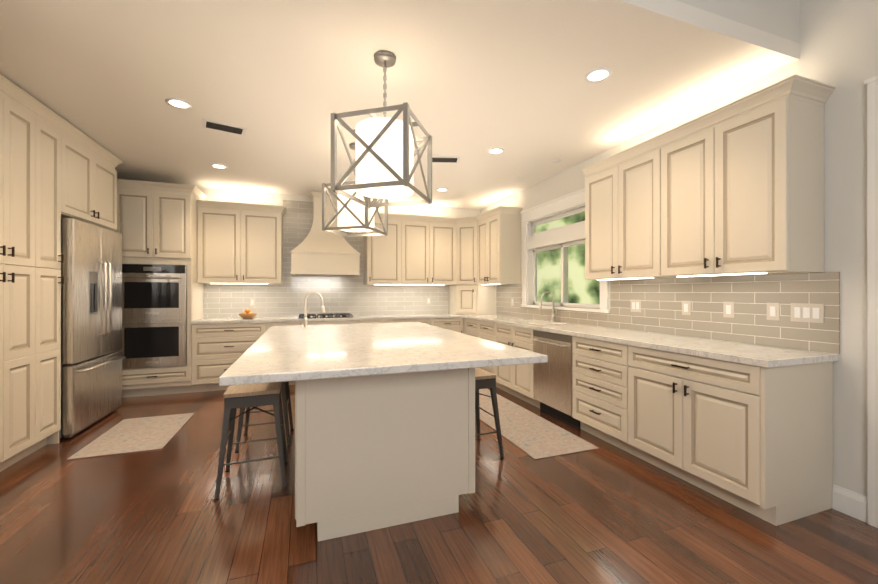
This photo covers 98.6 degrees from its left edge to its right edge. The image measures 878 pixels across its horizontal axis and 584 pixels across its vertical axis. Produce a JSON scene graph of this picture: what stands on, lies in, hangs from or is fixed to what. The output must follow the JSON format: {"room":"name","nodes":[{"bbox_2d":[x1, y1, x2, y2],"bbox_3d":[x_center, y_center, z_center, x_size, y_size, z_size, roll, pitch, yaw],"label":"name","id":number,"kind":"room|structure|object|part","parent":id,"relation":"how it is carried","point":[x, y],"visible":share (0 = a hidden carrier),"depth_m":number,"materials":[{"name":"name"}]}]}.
{"room":"kitchen","nodes":[
{"label":"kitchen","id":0,"kind":"room"},
{"bbox_2d":[198,187,481,317],"bbox_3d":[-1.981,-0.444,5.848,5.700,3.450,0.120,0,0,-19],"label":"wall","id":1,"kind":"structure","parent":0,"point":[213,194],"depth_m":5.70,"materials":[{"name":"white paint"}]},
{"bbox_2d":[64,122,119,230],"bbox_3d":[-3.696,-1.062,3.562,0.695,0.784,1.003,0,0,-19],"label":"upper cabinet","id":2,"kind":"object","parent":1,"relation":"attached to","point":[90,174],"depth_m":3.61,"materials":[{"name":"beige paint"}]},
{"bbox_2d":[115,179,202,266],"bbox_3d":[-3.583,-0.836,4.887,0.794,0.994,0.615,0,0,-19],"label":"upper cabinet","id":3,"kind":"object","parent":1,"relation":"attached to","point":[156,222],"depth_m":4.62,"materials":[{"name":"beige paint"}]},
{"bbox_2d":[117,264,186,368],"bbox_3d":[-3.565,0.290,4.836,0.694,1.254,0.673,0,0,-19],"label":"double oven","id":4,"kind":"object","parent":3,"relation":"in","point":[154,315],"visible":0.69,"depth_m":4.58,"materials":[{"name":"silver metal"}]},
{"bbox_2d":[196,200,283,283],"bbox_3d":[-2.763,-0.664,5.317,1.028,1.088,0.350,0,0,-19],"label":"upper cabinet","id":5,"kind":"object","parent":1,"relation":"attached to","point":[239,243],"depth_m":5.15,"materials":[{"name":"beige paint"}]},
{"bbox_2d":[290,191,359,275],"bbox_3d":[-1.682,-0.854,5.602,0.954,1.217,0.521,0,0,-19],"label":"range hood","id":6,"kind":"object","parent":1,"relation":"attached to","point":[317,251],"visible":0.85,"depth_m":5.45,"materials":[{"name":"beige paint"}]},
{"bbox_2d":[204,200,448,317],"bbox_3d":[-1.297,-0.507,6.021,4.260,1.744,0.008,0,0,-19],"label":"tile backsplash","id":7,"kind":"structure","parent":1,"relation":"attached to","point":[340,294],"depth_m":5.78,"materials":[{"name":"grey tile"}]},
{"bbox_2d":[250,298,254,305],"bbox_3d":[-2.721,0.151,5.509,0.072,0.116,0.006,0,0,-19],"label":"electrical outlet plate","id":8,"kind":"object","parent":7,"relation":"attached to","point":[252,300],"depth_m":5.51,"materials":[{"name":"beige plastic"}]},
{"bbox_2d":[364,219,403,283],"bbox_3d":[-0.897,-0.617,5.976,0.530,0.995,0.350,0,0,-19],"label":"upper cabinet","id":9,"kind":"object","parent":1,"relation":"attached to","point":[383,255],"depth_m":5.83,"materials":[{"name":"beige paint"}]},
{"bbox_2d":[404,221,455,283],"bbox_3d":[-0.209,-0.617,6.219,0.930,0.995,0.350,0,0,-19],"label":"upper cabinet","id":10,"kind":"object","parent":1,"relation":"attached to","point":[429,248],"depth_m":6.06,"materials":[{"name":"beige paint"}]},
{"bbox_2d":[0,0,799,209],"bbox_3d":[-0.410,-1.871,1.610,5.840,0.800,9.160,0,0,-19],"label":"ceiling","id":11,"kind":"structure","parent":0,"point":[471,82],"depth_m":2.56,"materials":[{"name":"white paint"}]},
{"bbox_2d":[165,98,191,109],"bbox_3d":[-2.025,-1.467,2.942,0.171,0.006,0.183,0,0,-19],"label":"recessed light","id":12,"kind":"object","parent":11,"relation":"in","point":[177,102],"depth_m":2.94,"materials":[{"name":"white"}]},
{"bbox_2d":[210,164,227,168],"bbox_3d":[-2.564,-1.466,4.406,0.172,0.006,0.171,0,0,-19],"label":"recessed light","id":13,"kind":"object","parent":11,"relation":"in","point":[219,166],"depth_m":4.41,"materials":[{"name":"white"}]},
{"bbox_2d":[202,118,246,135],"bbox_3d":[-1.912,-1.464,3.370,0.342,0.012,0.184,0,0,-34],"label":"ceiling vent","id":14,"kind":"object","parent":11,"relation":"in","point":[223,127],"depth_m":3.35,"materials":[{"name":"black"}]},
{"bbox_2d":[322,143,387,236],"bbox_3d":[-0.828,-1.026,3.784,0.476,0.887,0.476,0,0,16],"label":"pendant light","id":15,"kind":"object","parent":11,"relation":"hanging from","point":[352,215],"visible":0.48,"depth_m":3.62,"materials":[{"name":"grey"}]},
{"bbox_2d":[331,50,431,208],"bbox_3d":[-0.338,-1.026,2.367,0.476,0.887,0.476,0,0,16],"label":"pendant light","id":16,"kind":"object","parent":11,"relation":"hanging from","point":[383,164],"visible":1,"depth_m":2.21,"materials":[{"name":"grey glass"}]},
{"bbox_2d":[436,188,447,191],"bbox_3d":[0.045,-1.466,5.416,0.167,0.006,0.178,0,0,-19],"label":"recessed light","id":17,"kind":"object","parent":11,"relation":"in","point":[440,189],"depth_m":5.40,"materials":[{"name":"white"}]},
{"bbox_2d":[432,156,459,162],"bbox_3d":[0.060,-1.463,4.183,0.343,0.012,0.185,0,0,-1],"label":"ceiling vent","id":18,"kind":"object","parent":11,"relation":"in","point":[435,159],"depth_m":4.16,"materials":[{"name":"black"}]},
{"bbox_2d":[487,148,503,153],"bbox_3d":[0.592,-1.467,3.927,0.167,0.006,0.166,0,0,-19],"label":"recessed light","id":19,"kind":"object","parent":11,"relation":"in","point":[493,150],"depth_m":3.92,"materials":[{"name":"white"}]},
{"bbox_2d":[584,67,612,82],"bbox_3d":[1.077,-1.467,2.556,0.176,0.006,0.180,0,0,-19],"label":"recessed light","id":20,"kind":"object","parent":11,"relation":"in","point":[599,74],"depth_m":2.55,"materials":[{"name":"white"}]},
{"bbox_2d":[0,385,877,583],"bbox_3d":[-0.410,1.309,1.608,6.400,0.060,9.520,0,0,-19],"label":"floor","id":21,"kind":"structure","parent":0,"point":[606,513],"depth_m":2.05,"materials":[{"name":"brown wood"}]},
{"bbox_2d":[0,74,39,471],"bbox_3d":[-3.311,-0.087,2.472,0.695,2.734,0.650,0,0,-19],"label":"tall cabinet","id":22,"kind":"object","parent":21,"relation":"on","point":[19,112],"depth_m":2.74,"materials":[{"name":"beige paint"}]},
{"bbox_2d":[40,103,63,447],"bbox_3d":[-3.477,-0.087,2.941,0.695,2.734,0.345,0,0,-19],"label":"tall cabinet","id":23,"kind":"object","parent":21,"relation":"on","point":[55,168],"depth_m":3.08,"materials":[{"name":"beige paint"}]},
{"bbox_2d":[59,218,121,438],"bbox_3d":[-3.653,0.320,3.576,0.735,1.920,0.920,0,0,-19],"label":"fridge","id":24,"kind":"object","parent":21,"relation":"on","point":[60,431],"depth_m":3.47,"materials":[{"name":"silver metal"}]},
{"bbox_3d":[-3.347,0.314,3.684,0.086,1.908,0.920,0,0,-19],"label":"fridge door","id":25,"kind":"part","parent":24,"relation":"part of","materials":[{"name":"silver metal"}]},
{"bbox_2d":[78,260,125,372],"bbox_3d":[-3.277,0.203,3.709,0.073,1.029,0.804,0,0,-19],"label":"handle","id":26,"kind":"object","parent":24,"relation":"attached to","point":[93,292],"visible":1,"depth_m":3.66,"materials":[{"name":"silver metal"}]},
{"bbox_2d":[67,413,193,459],"bbox_3d":[-2.702,1.275,3.429,0.610,0.008,0.960,0,0,-19],"label":"rug","id":27,"kind":"object","parent":21,"relation":"on","point":[140,434],"visible":0.96,"depth_m":3.32,"materials":[{"name":"beige fabric"}]},
{"bbox_2d":[122,359,192,397],"bbox_3d":[-3.583,1.101,4.886,0.700,0.360,0.615,0,0,-19],"label":"base cabinet","id":28,"kind":"object","parent":21,"relation":"on","point":[136,382],"depth_m":4.64,"materials":[{"name":"beige paint"}]},
{"bbox_2d":[191,323,266,391],"bbox_3d":[-2.805,0.843,5.161,0.850,0.876,0.615,0,0,-19],"label":"base cabinet","id":29,"kind":"object","parent":21,"relation":"on","point":[218,351],"depth_m":4.83,"materials":[{"name":"beige paint"}]},
{"bbox_2d":[191,313,458,323],"bbox_3d":[-1.475,0.386,5.624,3.660,0.040,0.632,0,0,-19],"label":"countertop","id":30,"kind":"structure","parent":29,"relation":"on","point":[435,315],"depth_m":5.32,"materials":[{"name":"stone"}]},
{"bbox_2d":[238,309,256,318],"bbox_3d":[-2.644,0.297,5.232,0.240,0.136,0.240,0,0,-19],"label":"fruit bowl","id":31,"kind":"object","parent":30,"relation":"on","point":[247,314],"visible":1,"depth_m":5.18,"materials":[{"name":"orange food"}]},
{"bbox_2d":[298,313,352,317],"bbox_3d":[-1.668,0.347,5.560,0.760,0.036,0.491,0,0,-19],"label":"cooktop","id":32,"kind":"object","parent":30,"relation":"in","point":[336,315],"visible":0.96,"depth_m":5.49,"materials":[{"name":"black metal"}]},
{"bbox_2d":[214,382,287,500],"bbox_3d":[-1.258,0.961,2.582,0.424,0.637,0.424,0,0,-19],"label":"stool","id":33,"kind":"object","parent":21,"relation":"on","point":[254,396],"visible":1,"depth_m":2.46,"materials":[{"name":"grey metal"}]},
{"bbox_2d":[235,381,293,452],"bbox_3d":[-1.488,0.961,3.264,0.428,0.637,0.428,0,0,-19],"label":"stool","id":34,"kind":"object","parent":21,"relation":"on","point":[285,391],"visible":0.42,"depth_m":3.15,"materials":[{"name":"grey metal"}]},
{"bbox_2d":[267,322,302,384],"bbox_3d":[-2.201,0.843,5.374,0.430,0.876,0.615,0,0,-19],"label":"base cabinet","id":35,"kind":"object","parent":21,"relation":"on","point":[269,325],"depth_m":5.10,"materials":[{"name":"beige paint"}]},
{"bbox_2d":[303,320,358,324],"bbox_3d":[-1.621,0.843,5.579,0.800,0.876,0.615,0,0,-19],"label":"base cabinet","id":36,"kind":"object","parent":21,"relation":"on","point":[354,321],"depth_m":5.29,"materials":[{"name":"beige paint"}]},
{"bbox_2d":[359,319,394,323],"bbox_3d":[-0.999,0.843,5.799,0.520,0.876,0.615,0,0,-19],"label":"base cabinet","id":37,"kind":"object","parent":21,"relation":"on","point":[360,321],"depth_m":5.50,"materials":[{"name":"beige paint"}]},
{"bbox_2d":[295,368,474,541],"bbox_3d":[-0.609,0.835,3.071,1.067,0.890,2.150,0,0,-19],"label":"kitchen island","id":38,"kind":"object","parent":21,"relation":"on","point":[373,452],"visible":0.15,"depth_m":2.04,"materials":[{"name":"beige paint"}]},
{"bbox_2d":[219,322,546,385],"bbox_3d":[-0.567,0.370,2.990,1.595,0.040,2.490,0,0,-19],"label":"island countertop","id":39,"kind":"structure","parent":38,"relation":"on","point":[271,354],"depth_m":2.15,"materials":[{"name":"stone"}]},
{"bbox_2d":[303,291,324,326],"bbox_3d":[-1.251,0.171,3.780,0.214,0.356,0.118,0,0,-19],"label":"island faucet","id":40,"kind":"object","parent":39,"relation":"on","point":[305,308],"visible":1,"depth_m":3.75,"materials":[{"name":"silver metal"}]},
{"bbox_2d":[395,319,430,324],"bbox_3d":[-0.495,0.844,5.977,0.550,0.876,0.615,0,0,-19],"label":"base cabinet","id":41,"kind":"object","parent":21,"relation":"on","point":[427,321],"depth_m":5.70,"materials":[{"name":"beige paint"}]},
{"bbox_2d":[431,318,462,332],"bbox_3d":[0.023,0.844,6.160,0.548,0.876,0.615,0,0,-19],"label":"base cabinet","id":42,"kind":"object","parent":21,"relation":"on","point":[454,324],"depth_m":5.89,"materials":[{"name":"beige paint"}]},
{"bbox_2d":[463,318,478,367],"bbox_3d":[0.777,0.843,5.718,0.615,0.876,0.480,0,0,-19],"label":"base cabinet","id":43,"kind":"object","parent":21,"relation":"on","point":[470,327],"depth_m":5.63,"materials":[{"name":"beige paint"}]},
{"bbox_2d":[479,321,494,373],"bbox_3d":[0.940,0.843,5.256,0.615,0.876,0.500,0,0,-19],"label":"base cabinet","id":44,"kind":"object","parent":21,"relation":"on","point":[486,329],"depth_m":5.13,"materials":[{"name":"beige paint"}]},
{"bbox_2d":[475,368,504,458],"bbox_3d":[0.235,0.961,3.024,0.432,0.637,0.432,0,0,-19],"label":"stool","id":45,"kind":"object","parent":21,"relation":"on","point":[485,379],"visible":0.42,"depth_m":2.92,"materials":[{"name":"grey metal"}]},
{"bbox_2d":[495,323,544,407],"bbox_3d":[1.168,0.843,4.610,0.615,0.876,0.870,0,0,-19],"label":"base cabinet","id":46,"kind":"object","parent":21,"relation":"on","point":[516,380],"depth_m":4.45,"materials":[{"name":"beige paint"}]},
{"bbox_2d":[479,388,598,458],"bbox_3d":[0.682,1.275,3.935,0.610,0.008,2.020,0,0,-19],"label":"rug","id":47,"kind":"object","parent":21,"relation":"on","point":[532,435],"visible":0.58,"depth_m":3.44,"materials":[{"name":"beige fabric"}]},
{"bbox_2d":[532,330,579,428],"bbox_3d":[1.377,0.845,3.889,0.651,0.871,0.622,0,0,-19],"label":"dishwasher","id":48,"kind":"object","parent":21,"relation":"on","point":[552,385],"visible":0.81,"depth_m":3.75,"materials":[{"name":"silver metal"}]},
{"bbox_2d":[572,336,622,449],"bbox_3d":[1.629,0.842,3.304,0.615,0.876,0.640,0,0,-19],"label":"base cabinet","id":49,"kind":"object","parent":21,"relation":"on","point":[597,365],"depth_m":3.19,"materials":[{"name":"beige paint"}]},
{"bbox_2d":[623,344,832,525],"bbox_3d":[1.889,0.842,2.568,0.615,0.876,0.920,0,0,-19],"label":"base cabinet","id":50,"kind":"object","parent":21,"relation":"on","point":[757,441],"depth_m":2.21,"materials":[{"name":"beige paint"}]},
{"bbox_2d":[459,314,837,367],"bbox_3d":[1.244,0.385,4.373,0.634,0.040,4.802,0,0,-19],"label":"countertop","id":51,"kind":"structure","parent":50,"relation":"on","point":[756,355],"depth_m":2.67,"materials":[{"name":"stone"}]},
{"bbox_2d":[449,286,495,313],"bbox_3d":[0.555,0.124,6.349,0.598,0.482,0.598,0,0,-19],"label":"cabinet","id":52,"kind":"object","parent":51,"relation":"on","point":[462,299],"depth_m":6.13,"materials":[{"name":"beige paint"}]},
{"bbox_2d":[539,291,556,321],"bbox_3d":[1.335,0.177,4.620,0.228,0.375,0.099,0,0,-19],"label":"faucet","id":53,"kind":"object","parent":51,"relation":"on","point":[553,315],"visible":1,"depth_m":4.65,"materials":[{"name":"silver metal"}]},
{"bbox_2d":[482,0,877,496],"bbox_3d":[2.286,-0.446,2.561,0.120,3.450,9.160,0,0,-19],"label":"wall","id":54,"kind":"structure","parent":0,"point":[838,44],"depth_m":2.20,"materials":[{"name":"white paint"}]},
{"bbox_2d":[446,218,453,285],"bbox_3d":[0.557,-0.663,6.355,0.606,1.088,0.606,0,0,-19],"label":"upper cabinet","id":55,"kind":"object","parent":54,"relation":"attached to","point":[451,219],"depth_m":6.18,"materials":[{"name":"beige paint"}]},
{"bbox_2d":[454,216,477,285],"bbox_3d":[0.453,-0.665,6.137,0.269,1.085,0.269,0,0,-19],"label":"upper cabinet","id":56,"kind":"object","parent":54,"relation":"attached to","point":[466,227],"depth_m":6.13,"materials":[{"name":"beige paint"}]},
{"bbox_2d":[478,206,521,285],"bbox_3d":[0.900,-0.663,5.768,0.351,1.088,0.729,0,0,-19],"label":"upper cabinet","id":57,"kind":"object","parent":54,"relation":"attached to","point":[499,229],"depth_m":5.46,"materials":[{"name":"beige paint"}]},
{"bbox_2d":[520,188,609,312],"bbox_3d":[1.522,-0.469,4.678,0.156,1.370,1.680,0,0,-19],"label":"window","id":58,"kind":"structure","parent":54,"relation":"in","point":[562,238],"depth_m":4.73,"materials":[{"name":"white"}]},
{"bbox_2d":[582,135,657,280],"bbox_3d":[1.741,-0.664,3.387,0.351,1.088,0.841,0,0,-19],"label":"upper cabinet","id":59,"kind":"object","parent":54,"relation":"attached to","point":[621,190],"depth_m":3.27,"materials":[{"name":"beige paint"}]},
{"bbox_2d":[496,272,839,353],"bbox_3d":[1.542,0.123,4.477,0.008,0.482,4.809,0,0,-19],"label":"tile backsplash","id":60,"kind":"structure","parent":54,"relation":"attached to","point":[749,296],"depth_m":2.84,"materials":[{"name":"grey tile"}]},
{"bbox_2d":[631,300,640,311],"bbox_3d":[1.855,0.130,3.565,0.006,0.116,0.118,0,0,-19],"label":"electrical outlet plate","id":61,"kind":"object","parent":60,"relation":"attached to","point":[635,304],"depth_m":3.56,"materials":[{"name":"beige plastic"}]},
{"bbox_2d":[682,301,690,314],"bbox_3d":[2.021,0.130,3.093,0.006,0.116,0.072,0,0,-19],"label":"electrical outlet plate","id":62,"kind":"object","parent":60,"relation":"attached to","point":[686,305],"depth_m":3.09,"materials":[{"name":"beige plastic"}]},
{"bbox_2d":[723,302,733,317],"bbox_3d":[2.131,0.129,2.782,0.006,0.116,0.072,0,0,-19],"label":"electrical outlet plate","id":63,"kind":"object","parent":60,"relation":"attached to","point":[728,307],"depth_m":2.78,"materials":[{"name":"beige plastic"}]},
{"bbox_2d":[767,303,779,319],"bbox_3d":[2.225,0.129,2.518,0.006,0.116,0.072,0,0,-19],"label":"electrical outlet plate","id":64,"kind":"object","parent":60,"relation":"attached to","point":[773,309],"depth_m":2.51,"materials":[{"name":"beige plastic"}]},
{"bbox_2d":[791,303,823,322],"bbox_3d":[2.284,0.129,2.349,0.006,0.116,0.164,0,0,-19],"label":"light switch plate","id":65,"kind":"object","parent":60,"relation":"attached to","point":[806,312],"depth_m":2.34,"materials":[{"name":"beige plastic"}]},
{"bbox_2d":[658,78,829,277],"bbox_3d":[2.017,-0.665,2.604,0.351,1.088,0.819,0,0,-19],"label":"upper cabinet","id":66,"kind":"object","parent":54,"relation":"attached to","point":[736,187],"depth_m":2.36,"materials":[{"name":"beige paint"}]},
{"bbox_2d":[832,485,867,522],"bbox_3d":[0.767,1.208,0.092,4.390,0.140,5.276,0,0,-19],"label":"baseboard","id":67,"kind":"structure","parent":54,"relation":"attached to","point":[850,503],"depth_m":2.16,"materials":[{"name":"white wood"}]},
{"bbox_2d":[864,75,877,527],"bbox_3d":[2.556,0.054,1.546,0.052,2.450,1.165,0,0,-19],"label":"door frame","id":68,"kind":"structure","parent":54,"relation":"attached to","point":[872,169],"depth_m":2.07,"materials":[{"name":"white"}]},
{"label":"outside","id":69,"kind":"structure","parent":0,"visible":0},
{"bbox_2d":[536,212,599,303],"bbox_3d":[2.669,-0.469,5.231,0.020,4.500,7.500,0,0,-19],"label":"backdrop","id":70,"kind":"structure","parent":69,"point":[555,284],"depth_m":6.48,"materials":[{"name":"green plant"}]}
]}

